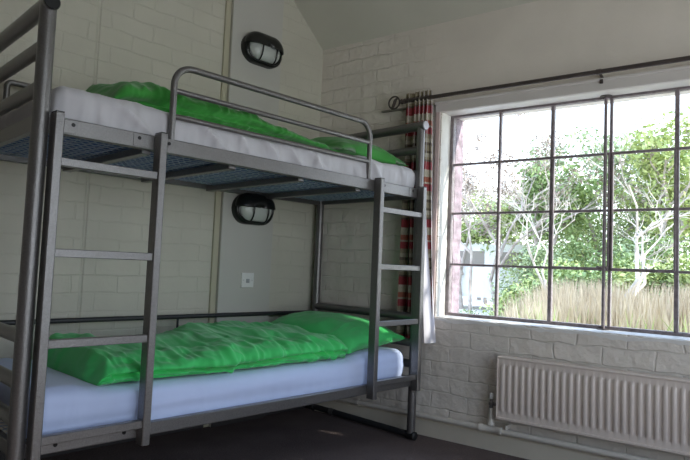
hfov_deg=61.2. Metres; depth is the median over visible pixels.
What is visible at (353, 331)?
pillow
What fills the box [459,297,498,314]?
ground
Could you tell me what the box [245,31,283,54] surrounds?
hood
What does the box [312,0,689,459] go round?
wall
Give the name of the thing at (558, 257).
leafy bush
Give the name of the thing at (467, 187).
bare tree
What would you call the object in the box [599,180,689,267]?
leafy bush
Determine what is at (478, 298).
leafy tree
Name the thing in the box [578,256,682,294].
leafy bush
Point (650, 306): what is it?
dry reeds
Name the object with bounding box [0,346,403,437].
mattress
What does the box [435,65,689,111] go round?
trim
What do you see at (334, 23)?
ceiling
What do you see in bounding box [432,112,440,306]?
trim
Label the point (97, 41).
wall
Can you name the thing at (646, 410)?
radiator
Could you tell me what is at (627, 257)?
leafy bush
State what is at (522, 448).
baseboard
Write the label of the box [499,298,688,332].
grass
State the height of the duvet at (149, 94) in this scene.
0.186 m
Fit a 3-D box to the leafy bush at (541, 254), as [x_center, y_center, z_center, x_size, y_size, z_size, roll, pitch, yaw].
[4.238,1.122,12.046,2.359,1.776,1.483,2,-4,2]
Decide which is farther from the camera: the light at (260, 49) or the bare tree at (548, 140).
the bare tree at (548, 140)
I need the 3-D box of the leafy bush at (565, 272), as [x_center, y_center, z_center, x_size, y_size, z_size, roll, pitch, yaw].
[3.523,1.118,9.766,1.572,1.448,2.129,4,-4,-18]
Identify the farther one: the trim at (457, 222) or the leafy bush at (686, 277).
the leafy bush at (686, 277)
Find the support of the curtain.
hanging from the pole
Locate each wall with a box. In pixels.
[0,0,322,432]
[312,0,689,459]
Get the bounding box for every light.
[231,192,275,225]
[241,31,283,68]
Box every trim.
[203,0,231,427]
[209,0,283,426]
[381,103,435,112]
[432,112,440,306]
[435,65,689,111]
[436,113,450,315]
[451,119,463,312]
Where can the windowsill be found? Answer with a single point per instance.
(490, 322)
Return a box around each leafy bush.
[479,208,606,284]
[479,278,570,316]
[490,242,580,304]
[516,203,647,269]
[517,255,614,298]
[520,230,651,282]
[528,257,601,288]
[564,204,688,270]
[578,235,664,273]
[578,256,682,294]
[590,228,689,290]
[592,246,688,296]
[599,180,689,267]
[659,253,689,296]
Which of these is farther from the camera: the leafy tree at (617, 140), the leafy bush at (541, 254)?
the leafy tree at (617, 140)
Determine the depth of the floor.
3.00 m
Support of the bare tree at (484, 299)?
on the ground at (476, 304)
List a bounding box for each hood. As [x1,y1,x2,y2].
[235,192,275,209]
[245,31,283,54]
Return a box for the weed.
[465,307,482,314]
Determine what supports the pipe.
attached to the wall at (539, 39)
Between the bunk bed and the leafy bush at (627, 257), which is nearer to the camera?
the bunk bed
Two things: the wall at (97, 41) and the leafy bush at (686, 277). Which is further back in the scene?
the leafy bush at (686, 277)
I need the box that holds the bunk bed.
[0,0,428,459]
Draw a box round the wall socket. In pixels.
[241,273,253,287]
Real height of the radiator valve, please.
0.162 m
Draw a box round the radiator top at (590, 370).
[498,355,689,382]
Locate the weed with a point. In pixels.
(470, 311)
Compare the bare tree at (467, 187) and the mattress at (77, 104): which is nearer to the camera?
the mattress at (77, 104)
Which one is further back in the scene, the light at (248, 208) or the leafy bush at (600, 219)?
the leafy bush at (600, 219)
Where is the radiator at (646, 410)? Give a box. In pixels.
[496,355,689,455]
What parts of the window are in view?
support rod, casement frame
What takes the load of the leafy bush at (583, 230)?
on the ground
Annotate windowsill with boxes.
[435,315,689,345]
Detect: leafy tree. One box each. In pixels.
[461,190,509,299]
[461,196,531,308]
[462,170,602,243]
[506,157,607,271]
[514,119,688,262]
[591,102,689,293]
[613,138,689,237]
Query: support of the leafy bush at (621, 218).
on the ground
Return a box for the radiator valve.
[487,393,495,425]
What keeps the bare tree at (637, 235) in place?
on the ground
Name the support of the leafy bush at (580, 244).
on the ground
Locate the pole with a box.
[388,55,689,109]
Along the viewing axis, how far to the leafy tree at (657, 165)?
12.22 m
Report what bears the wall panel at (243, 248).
attached to the wall at (97, 41)
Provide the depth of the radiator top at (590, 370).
2.73 m
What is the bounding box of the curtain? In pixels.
[396,90,435,342]
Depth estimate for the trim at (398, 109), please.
3.56 m
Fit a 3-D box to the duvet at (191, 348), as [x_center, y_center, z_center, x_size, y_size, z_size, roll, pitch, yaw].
[-0.649,0.526,2.693,0.787,0.168,1.274,-1,-5,45]
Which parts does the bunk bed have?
rail, rail, rail, rail, rail, guard rail, rail, post, joint plate, joint plate, guard rail, rail, rail, rail, guard rail, post, rail, rail, rail, rail, rail, joint plate, post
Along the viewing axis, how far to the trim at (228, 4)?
3.32 m
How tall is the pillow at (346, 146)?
0.166 m
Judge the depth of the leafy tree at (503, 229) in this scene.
16.52 m
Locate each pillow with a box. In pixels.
[270,311,404,353]
[310,137,407,165]
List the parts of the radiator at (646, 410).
panel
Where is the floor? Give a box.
[40,408,528,459]
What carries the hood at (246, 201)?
attached to the light at (248, 208)
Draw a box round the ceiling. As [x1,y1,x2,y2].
[293,0,538,49]
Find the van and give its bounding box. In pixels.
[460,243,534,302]
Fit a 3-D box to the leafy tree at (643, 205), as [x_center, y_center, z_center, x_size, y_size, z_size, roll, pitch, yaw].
[8.995,-0.098,13.725,5.427,4.816,3.586,3,-4,-7]
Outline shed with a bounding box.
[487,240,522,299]
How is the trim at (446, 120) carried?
attached to the wall at (539, 39)
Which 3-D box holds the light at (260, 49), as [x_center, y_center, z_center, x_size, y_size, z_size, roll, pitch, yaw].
[-0.476,-1.081,3.495,0.102,0.186,0.285,-1,-5,45]
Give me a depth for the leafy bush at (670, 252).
10.95 m
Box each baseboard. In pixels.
[0,406,306,459]
[310,400,620,459]
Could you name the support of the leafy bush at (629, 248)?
on the ground
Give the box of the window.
[445,86,689,336]
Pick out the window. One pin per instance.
(610, 198)
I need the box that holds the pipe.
[337,398,656,459]
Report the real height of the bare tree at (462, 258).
4.253 m
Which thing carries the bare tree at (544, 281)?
on the ground
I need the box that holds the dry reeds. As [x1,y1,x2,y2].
[488,276,689,332]
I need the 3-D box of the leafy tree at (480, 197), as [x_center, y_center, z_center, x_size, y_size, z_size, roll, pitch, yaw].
[6.248,0.218,19.642,5.481,4.680,3.926,-1,-5,45]
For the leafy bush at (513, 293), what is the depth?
10.23 m
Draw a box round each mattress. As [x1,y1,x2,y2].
[0,86,414,199]
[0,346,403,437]
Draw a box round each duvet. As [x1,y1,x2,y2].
[47,320,347,385]
[86,81,340,152]
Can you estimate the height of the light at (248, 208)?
0.186 m
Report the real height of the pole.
0.084 m
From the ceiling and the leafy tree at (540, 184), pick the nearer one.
the ceiling
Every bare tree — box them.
[459,160,484,308]
[460,132,527,312]
[461,173,518,304]
[462,113,650,303]
[477,178,578,293]
[581,125,689,296]

